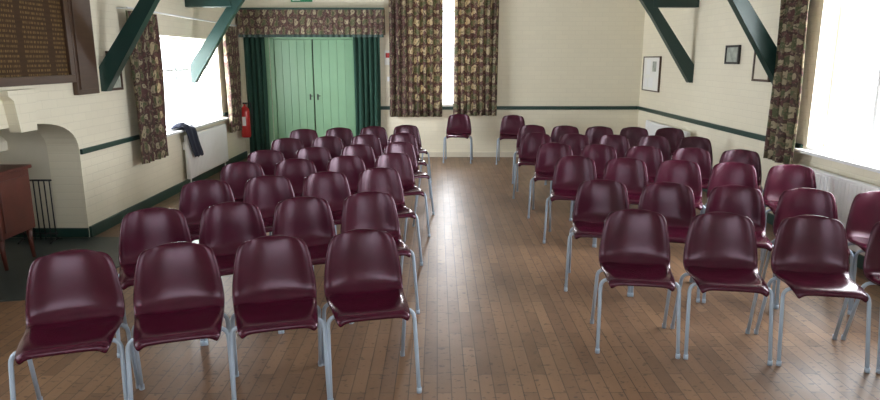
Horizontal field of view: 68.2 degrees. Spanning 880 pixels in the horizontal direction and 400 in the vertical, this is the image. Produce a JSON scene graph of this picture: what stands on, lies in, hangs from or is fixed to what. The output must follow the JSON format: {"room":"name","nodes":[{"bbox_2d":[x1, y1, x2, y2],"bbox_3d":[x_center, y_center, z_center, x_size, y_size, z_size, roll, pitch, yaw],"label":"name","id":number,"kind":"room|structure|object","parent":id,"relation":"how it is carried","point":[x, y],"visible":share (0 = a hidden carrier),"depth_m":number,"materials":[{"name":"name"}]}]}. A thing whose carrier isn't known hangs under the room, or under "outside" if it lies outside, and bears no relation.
{"room":"community hall","nodes":[
{"label":"community hall","id":0,"kind":"room"},
{"bbox_2d":[0,128,56,227],"bbox_3d":[-4.079,-0.161,5.339,0.750,1.450,1.940,0,12,0],"label":"wall","id":1,"kind":"structure","parent":0,"point":[29,147],"depth_m":6.16,"materials":[{"name":"beige paint"}]},
{"bbox_2d":[12,228,89,236],"bbox_3d":[-3.883,0.315,6.301,0.949,0.088,0.022,0,12,0],"label":"baseboard","id":2,"kind":"structure","parent":1,"relation":"attached to","point":[62,232],"depth_m":6.29,"materials":[{"name":"green paint"}]},
{"bbox_2d":[0,0,245,235],"bbox_3d":[-3.550,-0.616,4.372,0.300,2.750,14.640,0,12,0],"label":"wall","id":3,"kind":"structure","parent":0,"point":[90,188],"depth_m":6.75,"materials":[{"name":"paint"}]},
{"bbox_2d":[0,89,38,132],"bbox_3d":[-3.359,-0.716,5.211,0.090,0.330,0.400,0,12,0],"label":"corbel","id":4,"kind":"object","parent":3,"relation":"attached to","point":[19,105],"visible":1,"depth_m":5.15,"materials":[{"name":"paint"}]},
{"bbox_2d":[0,0,76,86],"bbox_3d":[-3.365,-1.429,4.678,0.070,1.230,2.380,0,12,0],"label":"board","id":5,"kind":"object","parent":3,"relation":"attached to","point":[36,48],"visible":1,"depth_m":5.39,"materials":[{"name":"brown wood"}]},
{"bbox_2d":[67,0,99,94],"bbox_3d":[-3.377,-1.675,6.093,0.060,1.350,0.390,0,12,0],"label":"wooden wall panel","id":6,"kind":"object","parent":3,"relation":"attached to","point":[80,18],"visible":0.97,"depth_m":6.11,"materials":[{"name":"brown wood"}]},
{"bbox_2d":[105,51,123,90],"bbox_3d":[-3.394,-1.349,6.783,0.030,0.400,0.260,0,12,0],"label":"picture frame","id":7,"kind":"object","parent":3,"relation":"attached to","point":[119,84],"visible":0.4,"depth_m":6.88,"materials":[{"name":"brown wood"}]},
{"bbox_2d":[80,112,228,153],"bbox_3d":[-3.408,-1.018,8.750,0.025,0.050,5.315,0,12,0],"label":"trim","id":8,"kind":"structure","parent":3,"relation":"attached to","point":[136,137],"depth_m":6.68,"materials":[{"name":"green paint"}]},
{"bbox_2d":[89,151,247,236],"bbox_3d":[-3.388,0.674,4.653,0.025,0.110,14.040,0,12,0],"label":"baseboard","id":9,"kind":"structure","parent":3,"relation":"attached to","point":[115,219],"depth_m":7.69,"materials":[{"name":"green paint"}]},
{"bbox_2d":[116,7,236,25],"bbox_3d":[-3.351,-2.418,8.669,0.141,0.021,3.800,0,12,0],"label":"curtain rod","id":10,"kind":"object","parent":3,"relation":"attached to","point":[131,8],"visible":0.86,"depth_m":8.06,"materials":[{"name":"white paint"}]},
{"bbox_2d":[125,10,168,164],"bbox_3d":[-3.288,-1.269,7.358,0.111,1.640,0.714,0,12,0],"label":"patterned curtain","id":11,"kind":"object","parent":10,"relation":"hanging from","point":[146,57],"visible":0.86,"depth_m":7.36,"materials":[{"name":"fabric"}]},
{"bbox_2d":[223,26,241,132],"bbox_3d":[-3.294,-1.922,10.369,0.104,1.640,0.612,0,12,0],"label":"patterned curtain","id":12,"kind":"object","parent":10,"relation":"hanging from","point":[230,39],"visible":0.97,"depth_m":10.30,"materials":[{"name":"fabric"}]},
{"bbox_2d":[160,37,228,136],"bbox_3d":[-3.486,-1.589,8.858,0.310,1.210,2.700,0,12,0],"label":"window","id":13,"kind":"structure","parent":3,"relation":"in","point":[201,121],"depth_m":9.25,"materials":[{"name":"white paint"}]},
{"bbox_2d":[170,122,203,156],"bbox_3d":[-3.361,-0.790,8.625,0.217,0.505,0.673,0,12,0],"label":"jacket","id":14,"kind":"object","parent":13,"relation":"on","point":[191,131],"visible":0.98,"depth_m":8.63,"materials":[{"name":"blue fabric"}]},
{"bbox_2d":[182,123,228,181],"bbox_3d":[-3.369,-0.669,9.406,0.103,0.720,1.600,0,12,0],"label":"radiator","id":15,"kind":"object","parent":3,"relation":"attached to","point":[213,140],"visible":0.91,"depth_m":9.32,"materials":[{"name":"white metal"}]},
{"bbox_2d":[241,102,252,137],"bbox_3d":[-3.295,-1.357,10.996,0.272,0.589,0.159,0,12,0],"label":"fire extinguisher","id":16,"kind":"object","parent":3,"relation":"attached to","point":[246,126],"visible":0.94,"depth_m":10.95,"materials":[{"name":"red metal"}]},
{"bbox_2d":[237,8,384,36],"bbox_3d":[-2.157,-2.978,10.934,2.450,0.475,0.218,0,12,0],"label":"valance","id":17,"kind":"object","parent":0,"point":[251,22],"depth_m":10.84,"materials":[{"name":"brown fabric"}]},
{"bbox_2d":[243,37,269,152],"bbox_3d":[-3.150,-1.776,11.182,0.365,2.070,0.109,0,12,0],"label":"door curtain","id":18,"kind":"object","parent":17,"relation":"hanging from","point":[254,47],"visible":0.9,"depth_m":11.15,"materials":[{"name":"fabric"}]},
{"bbox_2d":[353,37,380,135],"bbox_3d":[-1.247,-1.778,11.190,0.455,2.070,0.105,0,12,0],"label":"door curtain","id":19,"kind":"object","parent":17,"relation":"hanging from","point":[366,50],"visible":0.79,"depth_m":11.13,"materials":[{"name":"fabric"}]},
{"bbox_2d":[312,39,315,130],"bbox_3d":[-2.179,-1.898,11.581,1.690,2.200,0.020,0,12,0],"label":"wall","id":20,"kind":"structure","parent":0,"point":[312,39],"depth_m":11.54,"materials":[{"name":"wood"}]},
{"bbox_2d":[0,157,879,399],"bbox_3d":[-0.397,0.734,4.987,8.410,0.150,15.240,0,12,0],"label":"floor","id":21,"kind":"structure","parent":0,"point":[497,320],"depth_m":3.99,"materials":[{"name":"brown wood"}]},
{"bbox_2d":[0,237,118,301],"bbox_3d":[-3.494,0.549,5.460,1.700,0.012,1.770,0,12,0],"label":"hearth","id":22,"kind":"object","parent":21,"relation":"on","point":[13,282],"visible":0.39,"depth_m":5.80,"materials":[{"name":"stone"}]},
{"bbox_2d":[0,164,35,270],"bbox_3d":[-3.844,0.142,5.403,0.700,0.808,0.505,0,12,0],"label":"table","id":23,"kind":"object","parent":22,"relation":"on","point":[16,205],"visible":1,"depth_m":5.38,"materials":[{"name":"brown wood"}]},
{"bbox_2d":[17,179,61,243],"bbox_3d":[-3.777,0.103,6.078,0.340,0.597,0.176,0,12,0],"label":"fireguard","id":24,"kind":"object","parent":22,"relation":"on","point":[32,180],"visible":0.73,"depth_m":6.09,"materials":[{"name":"black metal"}]},
{"bbox_2d":[8,249,138,399],"bbox_3d":[-1.736,0.671,3.081,0.483,0.783,0.469,-4,13,-19],"label":"chair","id":25,"kind":"object","parent":21,"relation":"on","point":[74,300],"visible":1,"depth_m":3.15,"materials":[{"name":"red plastic"}]},
{"bbox_2d":[116,207,203,357],"bbox_3d":[-1.735,0.473,3.992,0.483,0.783,0.469,-5,13,-20],"label":"chair","id":26,"kind":"object","parent":21,"relation":"on","point":[141,230],"visible":0.54,"depth_m":4.08,"materials":[{"name":"red plastic"}]},
{"bbox_2d":[125,242,236,399],"bbox_3d":[-1.281,0.643,3.210,0.483,0.783,0.469,-4,13,-19],"label":"chair","id":27,"kind":"object","parent":21,"relation":"on","point":[178,291],"visible":0.99,"depth_m":3.28,"materials":[{"name":"red plastic"}]},
{"bbox_2d":[179,179,234,241],"bbox_3d":[-1.738,0.266,4.944,0.483,0.783,0.469,-6,13,-24],"label":"chair","id":28,"kind":"object","parent":21,"relation":"on","point":[196,196],"visible":0.46,"depth_m":5.03,"materials":[{"name":"red plastic"}]},
{"bbox_2d":[199,201,283,345],"bbox_3d":[-1.297,0.437,4.159,0.483,0.783,0.469,-5,13,-22],"label":"chair","id":29,"kind":"object","parent":21,"relation":"on","point":[225,226],"visible":0.58,"depth_m":4.25,"materials":[{"name":"red plastic"}]},
{"bbox_2d":[220,161,271,234],"bbox_3d":[-1.730,0.073,5.835,0.483,0.783,0.469,-6,13,-25],"label":"chair","id":30,"kind":"object","parent":21,"relation":"on","point":[236,174],"visible":0.44,"depth_m":5.93,"materials":[{"name":"red plastic"}]},
{"bbox_2d":[247,150,284,174],"bbox_3d":[-1.724,-0.096,6.616,0.483,0.783,0.469,-6,13,-24],"label":"chair","id":31,"kind":"object","parent":21,"relation":"on","point":[268,159],"visible":0.36,"depth_m":6.73,"materials":[{"name":"red plastic"}]},
{"bbox_2d":[243,175,294,232],"bbox_3d":[-1.304,0.225,5.134,0.483,0.783,0.469,-6,14,-25],"label":"chair","id":32,"kind":"object","parent":21,"relation":"on","point":[266,191],"visible":0.51,"depth_m":5.23,"materials":[{"name":"red plastic"}]},
{"bbox_2d":[229,235,330,399],"bbox_3d":[-0.835,0.616,3.336,0.483,0.783,0.469,-4,13,-16],"label":"chair","id":33,"kind":"object","parent":21,"relation":"on","point":[274,282],"visible":1,"depth_m":3.41,"materials":[{"name":"red plastic"}]},
{"bbox_2d":[271,138,303,159],"bbox_3d":[-1.752,-0.316,7.627,0.483,0.783,0.469,-5,13,-20],"label":"chair","id":34,"kind":"object","parent":21,"relation":"on","point":[289,147],"visible":0.36,"depth_m":7.74,"materials":[{"name":"red plastic"}]},
{"bbox_2d":[274,158,316,196],"bbox_3d":[-1.296,0.034,6.017,0.483,0.783,0.469,-5,13,-21],"label":"chair","id":35,"kind":"object","parent":21,"relation":"on","point":[295,170],"visible":0.37,"depth_m":6.13,"materials":[{"name":"red plastic"}]},
{"bbox_2d":[289,129,317,147],"bbox_3d":[-1.763,-0.532,8.625,0.483,0.783,0.469,-5,13,-22],"label":"chair","id":36,"kind":"object","parent":21,"relation":"on","point":[306,136],"visible":0.31,"depth_m":8.74,"materials":[{"name":"red plastic"}]},
{"bbox_2d":[272,196,352,333],"bbox_3d":[-0.874,0.402,4.320,0.483,0.783,0.469,-4,13,-19],"label":"chair","id":37,"kind":"object","parent":21,"relation":"on","point":[309,219],"visible":0.55,"depth_m":4.43,"materials":[{"name":"red plastic"}]},
{"bbox_2d":[295,147,330,171],"bbox_3d":[-1.279,-0.143,6.833,0.483,0.783,0.469,-6,13,-24],"label":"chair","id":38,"kind":"object","parent":21,"relation":"on","point":[320,156],"visible":0.32,"depth_m":6.96,"materials":[{"name":"red plastic"}]},
{"bbox_2d":[302,171,350,268],"bbox_3d":[-0.880,0.185,5.319,0.483,0.783,0.469,-5,13,-24],"label":"chair","id":39,"kind":"object","parent":21,"relation":"on","point":[333,187],"visible":0.41,"depth_m":5.43,"materials":[{"name":"red plastic"}]},
{"bbox_2d":[312,136,343,157],"bbox_3d":[-1.301,-0.354,7.807,0.483,0.783,0.469,-5,13,-22],"label":"chair","id":40,"kind":"object","parent":21,"relation":"on","point":[335,145],"visible":0.34,"depth_m":7.93,"materials":[{"name":"red plastic"}]},
{"bbox_2d":[325,127,353,146],"bbox_3d":[-1.320,-0.570,8.801,0.483,0.783,0.469,-4,13,-20],"label":"chair","id":41,"kind":"object","parent":21,"relation":"on","point":[346,135],"visible":0.35,"depth_m":8.93,"materials":[{"name":"red plastic"}]},
{"bbox_2d":[326,155,365,234],"bbox_3d":[-0.840,-0.008,6.209,0.483,0.783,0.469,-6,13,-24],"label":"chair","id":42,"kind":"object","parent":21,"relation":"on","point":[350,166],"visible":0.32,"depth_m":6.33,"materials":[{"name":"red plastic"}]},
{"bbox_2d":[341,144,375,169],"bbox_3d":[-0.831,-0.191,7.051,0.483,0.783,0.469,-6,14,-25],"label":"chair","id":43,"kind":"object","parent":21,"relation":"on","point":[366,152],"visible":0.23,"depth_m":7.18,"materials":[{"name":"red plastic"}]},
{"bbox_2d":[351,134,382,157],"bbox_3d":[-0.855,-0.393,7.985,0.483,0.783,0.469,-5,13,-22],"label":"chair","id":44,"kind":"object","parent":21,"relation":"on","point":[373,141],"visible":0.25,"depth_m":8.12,"materials":[{"name":"red plastic"}]},
{"bbox_2d":[322,229,421,399],"bbox_3d":[-0.385,0.588,3.463,0.483,0.783,0.469,-3,13,-14],"label":"chair","id":45,"kind":"object","parent":21,"relation":"on","point":[363,281],"visible":1,"depth_m":3.54,"materials":[{"name":"red plastic"}]},
{"bbox_2d":[360,126,387,153],"bbox_3d":[-0.871,-0.609,8.979,0.483,0.783,0.469,-4,13,-20],"label":"chair","id":46,"kind":"object","parent":21,"relation":"on","point":[378,131],"visible":0.38,"depth_m":9.11,"materials":[{"name":"red plastic"}]},
{"bbox_2d":[341,191,419,322],"bbox_3d":[-0.440,0.366,4.485,0.483,0.783,0.469,-4,13,-20],"label":"chair","id":47,"kind":"object","parent":21,"relation":"on","point":[374,210],"visible":0.64,"depth_m":4.59,"materials":[{"name":"red plastic"}]},
{"bbox_2d":[357,167,422,265],"bbox_3d":[-0.453,0.145,5.506,0.483,0.783,0.469,-5,13,-23],"label":"chair","id":48,"kind":"object","parent":21,"relation":"on","point":[379,179],"visible":0.56,"depth_m":5.61,"materials":[{"name":"red plastic"}]},
{"bbox_2d":[375,153,430,236],"bbox_3d":[-0.401,-0.048,6.394,0.483,0.783,0.469,-5,13,-22],"label":"chair","id":49,"kind":"object","parent":21,"relation":"on","point":[400,162],"visible":0.58,"depth_m":6.51,"materials":[{"name":"red plastic"}]},
{"bbox_2d":[384,142,434,214],"bbox_3d":[-0.378,-0.238,7.271,0.483,0.783,0.469,-6,14,-27],"label":"chair","id":50,"kind":"object","parent":21,"relation":"on","point":[407,148],"visible":0.48,"depth_m":7.38,"materials":[{"name":"red plastic"}]},
{"bbox_2d":[388,133,430,197],"bbox_3d":[-0.412,-0.431,8.162,0.483,0.783,0.469,-5,13,-21],"label":"chair","id":51,"kind":"object","parent":21,"relation":"on","point":[397,137],"visible":0.39,"depth_m":8.27,"materials":[{"name":"red plastic"}]},
{"bbox_2d":[393,125,431,182],"bbox_3d":[-0.420,-0.647,9.157,0.483,0.783,0.469,-5,13,-20],"label":"chair","id":52,"kind":"object","parent":21,"relation":"on","point":[412,129],"visible":0.46,"depth_m":9.27,"materials":[{"name":"red plastic"}]},
{"bbox_2d":[443,114,472,163],"bbox_3d":[0.308,-1.042,10.976,0.483,0.783,0.469,1,12,6],"label":"chair","id":53,"kind":"object","parent":21,"relation":"on","point":[458,125],"visible":1,"depth_m":11.09,"materials":[{"name":"red plastic"}]},
{"bbox_2d":[496,115,524,165],"bbox_3d":[1.193,-1.001,10.787,0.483,0.783,0.469,2,12,10],"label":"chair","id":54,"kind":"object","parent":21,"relation":"on","point":[510,126],"visible":0.8,"depth_m":10.91,"materials":[{"name":"red plastic"}]},
{"bbox_2d":[512,125,546,184],"bbox_3d":[1.280,-0.647,9.156,0.483,0.783,0.469,2,12,10],"label":"chair","id":55,"kind":"object","parent":21,"relation":"on","point":[525,129],"visible":0.44,"depth_m":9.27,"materials":[{"name":"red plastic"}]},
{"bbox_2d":[512,132,551,198],"bbox_3d":[1.186,-0.433,8.170,0.483,0.783,0.469,3,13,13],"label":"chair","id":56,"kind":"object","parent":21,"relation":"on","point":[530,143],"visible":0.62,"depth_m":8.29,"materials":[{"name":"red plastic"}]},
{"bbox_2d":[527,142,574,220],"bbox_3d":[1.244,-0.217,7.175,0.483,0.783,0.469,3,13,15],"label":"chair","id":57,"kind":"object","parent":21,"relation":"on","point":[548,154],"visible":0.64,"depth_m":7.30,"materials":[{"name":"red plastic"}]},
{"bbox_2d":[544,125,578,184],"bbox_3d":[1.727,-0.627,9.062,0.483,0.783,0.469,3,13,13],"label":"chair","id":58,"kind":"object","parent":21,"relation":"on","point":[557,132],"visible":0.33,"depth_m":9.19,"materials":[{"name":"red plastic"}]},
{"bbox_2d":[543,155,596,246],"bbox_3d":[1.263,-0.006,6.199,0.483,0.783,0.469,4,13,16],"label":"chair","id":59,"kind":"object","parent":21,"relation":"on","point":[571,171],"visible":0.72,"depth_m":6.31,"materials":[{"name":"red plastic"}]},
{"bbox_2d":[558,133,589,155],"bbox_3d":[1.643,-0.411,8.069,0.483,0.783,0.469,3,13,14],"label":"chair","id":60,"kind":"object","parent":21,"relation":"on","point":[576,141],"visible":0.34,"depth_m":8.18,"materials":[{"name":"red plastic"}]},
{"bbox_2d":[569,144,616,220],"bbox_3d":[1.688,-0.189,7.044,0.483,0.783,0.469,4,13,18],"label":"chair","id":61,"kind":"object","parent":21,"relation":"on","point":[601,154],"visible":0.37,"depth_m":7.15,"materials":[{"name":"red plastic"}]},
{"bbox_2d":[564,179,630,296],"bbox_3d":[1.217,0.266,4.946,0.483,0.783,0.469,3,13,14],"label":"chair","id":62,"kind":"object","parent":21,"relation":"on","point":[595,199],"visible":0.7,"depth_m":5.06,"materials":[{"name":"red plastic"}]},
{"bbox_2d":[585,126,612,144],"bbox_3d":[2.188,-0.606,8.965,0.483,0.783,0.469,2,12,11],"label":"chair","id":63,"kind":"object","parent":21,"relation":"on","point":[594,133],"visible":0.36,"depth_m":9.09,"materials":[{"name":"red plastic"}]},
{"bbox_2d":[597,134,629,157],"bbox_3d":[2.115,-0.389,7.963,0.483,0.783,0.469,3,13,12],"label":"chair","id":64,"kind":"object","parent":21,"relation":"on","point":[621,144],"visible":0.23,"depth_m":8.07,"materials":[{"name":"red plastic"}]},
{"bbox_2d":[594,157,647,247],"bbox_3d":[1.713,0.023,6.067,0.483,0.783,0.469,4,13,16],"label":"chair","id":65,"kind":"object","parent":21,"relation":"on","point":[631,172],"visible":0.54,"depth_m":6.17,"materials":[{"name":"red plastic"}]},
{"bbox_2d":[620,127,648,146],"bbox_3d":[2.642,-0.585,8.870,0.483,0.783,0.469,3,12,11],"label":"chair","id":66,"kind":"object","parent":21,"relation":"on","point":[633,134],"visible":0.31,"depth_m":8.99,"materials":[{"name":"red plastic"}]},
{"bbox_2d":[590,209,680,358],"bbox_3d":[1.190,0.483,3.946,0.483,0.783,0.469,2,12,9],"label":"chair","id":67,"kind":"object","parent":21,"relation":"on","point":[634,249],"visible":1,"depth_m":4.04,"materials":[{"name":"red plastic"}]},
{"bbox_2d":[625,146,662,183],"bbox_3d":[2.147,-0.160,6.908,0.483,0.783,0.469,4,13,17],"label":"chair","id":68,"kind":"object","parent":21,"relation":"on","point":[652,157],"visible":0.44,"depth_m":7.00,"materials":[{"name":"red plastic"}]},
{"bbox_2d":[632,135,670,204],"bbox_3d":[2.579,-0.366,7.860,0.483,0.783,0.469,3,12,11],"label":"chair","id":69,"kind":"object","parent":21,"relation":"on","point":[660,142],"visible":0.34,"depth_m":7.96,"materials":[{"name":"red plastic"}]},
{"bbox_2d":[631,182,699,302],"bbox_3d":[1.681,0.290,4.834,0.483,0.783,0.469,3,13,14],"label":"chair","id":70,"kind":"object","parent":21,"relation":"on","point":[675,202],"visible":0.55,"depth_m":4.93,"materials":[{"name":"red plastic"}]},
{"bbox_2d":[645,120,690,158],"bbox_3d":[3.431,-0.771,9.877,0.103,0.720,1.800,0,12,0],"label":"radiator","id":71,"kind":"object","parent":21,"relation":"on","point":[651,127],"visible":0.21,"depth_m":10.25,"materials":[{"name":"white metal"}]},
{"bbox_2d":[655,127,683,157],"bbox_3d":[3.097,-0.564,8.774,0.483,0.783,0.469,3,12,12],"label":"chair","id":72,"kind":"object","parent":21,"relation":"on","point":[674,135],"visible":0.24,"depth_m":8.88,"materials":[{"name":"red plastic"}]},
{"bbox_2d":[654,160,705,213],"bbox_3d":[2.169,0.052,5.934,0.483,0.783,0.469,3,13,15],"label":"chair","id":73,"kind":"object","parent":21,"relation":"on","point":[684,172],"visible":0.5,"depth_m":6.04,"materials":[{"name":"red plastic"}]},
{"bbox_2d":[671,147,711,188],"bbox_3d":[2.608,-0.130,6.772,0.483,0.783,0.469,3,13,15],"label":"chair","id":74,"kind":"object","parent":21,"relation":"on","point":[702,157],"visible":0.38,"depth_m":6.86,"materials":[{"name":"red plastic"}]},
{"bbox_2d":[677,136,712,168],"bbox_3d":[3.039,-0.344,7.758,0.483,0.783,0.469,3,13,12],"label":"chair","id":75,"kind":"object","parent":21,"relation":"on","point":[691,141],"visible":0.34,"depth_m":7.87,"materials":[{"name":"red plastic"}]},
{"bbox_2d":[670,212,773,365],"bbox_3d":[1.687,0.501,3.864,0.483,0.783,0.469,2,12,10],"label":"chair","id":76,"kind":"object","parent":21,"relation":"on","point":[720,253],"visible":1,"depth_m":3.96,"materials":[{"name":"red plastic"}]},
{"bbox_2d":[703,162,761,260],"bbox_3d":[2.617,0.080,5.802,0.483,0.783,0.469,3,13,15],"label":"chair","id":77,"kind":"object","parent":21,"relation":"on","point":[726,173],"visible":0.42,"depth_m":5.92,"materials":[{"name":"red plastic"}]},
{"bbox_2d":[693,185,775,308],"bbox_3d":[2.153,0.315,4.720,0.483,0.783,0.469,3,13,12],"label":"chair","id":78,"kind":"object","parent":21,"relation":"on","point":[742,200],"visible":0.49,"depth_m":4.82,"materials":[{"name":"red plastic"}]},
{"bbox_2d":[719,149,765,211],"bbox_3d":[3.055,-0.101,6.639,0.483,0.783,0.469,4,13,18],"label":"chair","id":79,"kind":"object","parent":21,"relation":"on","point":[749,157],"visible":0.34,"depth_m":6.73,"materials":[{"name":"red plastic"}]},
{"bbox_2d":[762,164,816,253],"bbox_3d":[3.062,0.109,5.671,0.483,0.783,0.469,4,13,17],"label":"chair","id":80,"kind":"object","parent":21,"relation":"on","point":[780,178],"visible":0.45,"depth_m":5.79,"materials":[{"name":"red plastic"}]},
{"bbox_2d":[762,188,853,314],"bbox_3d":[2.617,0.340,4.607,0.483,0.783,0.469,3,13,13],"label":"chair","id":81,"kind":"object","parent":21,"relation":"on","point":[797,201],"visible":0.46,"depth_m":4.72,"materials":[{"name":"red plastic"}]},
{"bbox_2d":[754,215,870,372],"bbox_3d":[2.186,0.519,3.781,0.483,0.783,0.469,2,12,10],"label":"chair","id":82,"kind":"object","parent":21,"relation":"on","point":[810,253],"visible":1,"depth_m":3.88,"materials":[{"name":"red plastic"}]},
{"bbox_2d":[801,165,879,255],"bbox_3d":[3.454,0.246,5.186,0.103,0.720,2.200,0,12,0],"label":"radiator","id":83,"kind":"object","parent":21,"relation":"on","point":[844,190],"visible":0.34,"depth_m":5.49,"materials":[{"name":"white metal"}]},
{"bbox_2d":[841,222,879,373],"bbox_3d":[2.690,0.537,3.698,0.483,0.783,0.469,2,12,9],"label":"chair","id":84,"kind":"object","parent":21,"relation":"on","point":[871,264],"visible":0.96,"depth_m":3.83,"materials":[{"name":"red plastic"}]},
{"bbox_2d":[845,191,879,310],"bbox_3d":[3.076,0.364,4.496,0.483,0.783,0.469,3,13,15],"label":"chair","id":85,"kind":"object","parent":21,"relation":"on","point":[864,213],"visible":0.69,"depth_m":4.63,"materials":[{"name":"red plastic"}]},
{"bbox_2d":[239,0,644,154],"bbox_3d":[0.022,-3.386,11.125,6.910,5.300,0.300,0,12,0],"label":"wall","id":86,"kind":"structure","parent":0,"point":[551,52],"depth_m":11.22,"materials":[{"name":"paint"}]},
{"bbox_2d":[274,39,314,138],"bbox_3d":[-2.530,-1.767,11.363,0.645,2.024,0.099,0,12,0],"label":"door","id":87,"kind":"structure","parent":86,"relation":"in","point":[293,57],"depth_m":11.32,"materials":[{"name":"green paint"}]},
{"bbox_2d":[291,0,311,1],"bbox_3d":[-2.333,-3.398,10.946,0.360,0.120,0.024,0,12,0],"label":"exit sign","id":88,"kind":"object","parent":86,"relation":"attached to","point":[291,0],"visible":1,"depth_m":10.95,"materials":[{"name":"plastic"}]},
{"bbox_2d":[264,37,355,149],"bbox_3d":[-2.178,-1.801,11.367,1.670,2.100,0.160,0,12,0],"label":"trim","id":89,"kind":"structure","parent":86,"relation":"attached to","point":[269,41],"depth_m":11.25,"materials":[{"name":"green paint"}]},
{"bbox_2d":[313,39,354,136],"bbox_3d":[-1.845,-1.768,11.366,0.685,2.024,0.099,0,12,0],"label":"door","id":90,"kind":"structure","parent":86,"relation":"in","point":[332,58],"depth_m":11.32,"materials":[{"name":"green paint"}]},
{"bbox_2d":[384,51,388,64],"bbox_3d":[-0.883,-2.443,11.168,0.140,0.240,0.009,0,12,0],"label":"notice","id":91,"kind":"object","parent":86,"relation":"attached to","point":[386,53],"visible":0.56,"depth_m":11.16,"materials":[{"name":"paper"}]},
{"bbox_2d":[442,10,453,106],"bbox_3d":[0.097,-2.832,11.190,1.520,2.410,0.250,0,12,0],"label":"window","id":92,"kind":"structure","parent":86,"relation":"in","point":[444,103],"depth_m":11.34,"materials":[{"name":"white paint"}]},
{"bbox_2d":[419,152,518,156],"bbox_3d":[1.057,-0.806,11.524,4.780,0.090,0.025,0,12,0],"label":"baseboard","id":93,"kind":"structure","parent":86,"relation":"attached to","point":[431,154],"depth_m":11.51,"materials":[{"name":"beige paint"}]},
{"bbox_2d":[381,106,637,109],"bbox_3d":[1.097,-1.608,11.350,4.700,0.060,0.025,0,12,0],"label":"trim","id":94,"kind":"structure","parent":86,"relation":"attached to","point":[382,107],"depth_m":11.34,"materials":[{"name":"green paint"}]},
{"bbox_3d":[0.048,-4.140,10.736,2.100,0.021,0.141,0,12,0],"label":"curtain rod","id":95,"kind":"object","parent":86,"relation":"attached to","visible":0},
{"bbox_2d":[389,0,442,116],"bbox_3d":[-0.411,-2.774,10.972,0.923,2.730,0.117,0,12,0],"label":"patterned curtain","id":96,"kind":"object","parent":95,"relation":"hanging from","point":[415,26],"visible":1,"depth_m":11.05,"materials":[{"name":"fabric"}]},
{"bbox_2d":[453,0,498,115],"bbox_3d":[0.610,-2.784,10.972,0.764,2.710,0.107,0,12,0],"label":"patterned curtain","id":97,"kind":"object","parent":95,"relation":"hanging from","point":[476,22],"visible":0.98,"depth_m":11.04,"materials":[{"name":"fabric"}]},
{"bbox_2d":[638,0,879,255],"bbox_3d":[3.660,-0.623,4.405,0.300,2.750,14.640,0,12,0],"label":"wall","id":98,"kind":"structure","parent":0,"point":[719,93],"depth_m":7.64,"materials":[{"name":"paint"}]},
{"bbox_2d":[642,56,661,91],"bbox_3d":[3.462,-2.066,10.655,0.030,0.560,0.830,0,12,0],"label":"notice board","id":99,"kind":"object","parent":98,"relation":"attached to","point":[656,75],"visible":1,"depth_m":10.54,"materials":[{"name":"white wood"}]},
{"bbox_2d":[644,60,656,87],"bbox_3d":[3.458,-2.078,10.688,0.002,0.450,0.540,0,12,0],"label":"notes","id":100,"kind":"object","parent":99,"relation":"attached to","point":[650,80],"visible":1,"depth_m":10.73,"materials":[{"name":"white paper"}]},
{"bbox_2d":[637,106,802,147],"bbox_3d":[3.477,-1.059,8.822,0.025,0.060,5.220,0,12,0],"label":"trim","id":101,"kind":"structure","parent":98,"relation":"attached to","point":[686,119],"depth_m":8.30,"materials":[{"name":"green paint"}]},
{"bbox_2d":[724,45,740,63],"bbox_3d":[3.476,-1.727,7.726,0.030,0.220,0.360,0,12,0],"label":"picture frame","id":102,"kind":"object","parent":98,"relation":"attached to","point":[732,52],"visible":1,"depth_m":7.72,"materials":[{"name":"black metal"}]},
{"bbox_2d":[751,51,770,81],"bbox_3d":[3.479,-1.461,7.016,0.030,0.360,0.380,0,12,0],"label":"picture frame","id":103,"kind":"object","parent":98,"relation":"attached to","point":[759,74],"visible":0.43,"depth_m":7.09,"materials":[{"name":"brown wood"}]},
{"bbox_2d":[702,189,863,269],"bbox_3d":[3.497,0.667,4.684,0.025,0.110,14.040,0,12,0],"label":"baseboard","id":104,"kind":"structure","parent":98,"relation":"attached to","point":[770,217],"depth_m":5.53,"materials":[{"name":"green paint"}]},
{"bbox_2d":[794,0,879,172],"bbox_3d":[3.573,-0.969,4.749,0.310,1.620,2.780,0,12,0],"label":"window","id":105,"kind":"structure","parent":98,"relation":"in","point":[855,158],"depth_m":5.91,"materials":[{"name":"white paint"}]},
{"bbox_3d":[3.437,-1.925,4.536,0.141,0.021,4.150,0,12,0],"label":"curtain rod","id":106,"kind":"object","parent":98,"relation":"attached to","visible":0},
{"bbox_2d":[763,0,809,163],"bbox_3d":[3.366,-1.308,6.266,0.110,1.900,0.533,0,12,0],"label":"patterned curtain","id":107,"kind":"object","parent":106,"relation":"hanging from","point":[784,108],"visible":0.98,"depth_m":6.28,"materials":[{"name":"fabric"}]},
{"bbox_3d":[0.055,-3.297,3.808,7.510,2.770,14.640,0,12,0],"label":"ceiling","id":108,"kind":"structure","parent":0,"visible":0},
{"bbox_2d":[99,0,776,90],"bbox_3d":[0.044,-2.986,6.208,6.945,3.844,0.140,0,12,0],"label":"roof truss","id":109,"kind":"object","parent":108,"relation":"attached to","point":[116,58],"visible":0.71,"depth_m":6.46,"materials":[{"name":"green paint"}]},
{"bbox_2d":[185,0,699,82],"bbox_3d":[0.033,-3.506,8.603,6.945,3.844,0.140,0,12,0],"label":"roof truss","id":110,"kind":"object","parent":108,"relation":"attached to","point":[205,53],"visible":1,"depth_m":8.82,"materials":[{"name":"green paint"}]}
]}

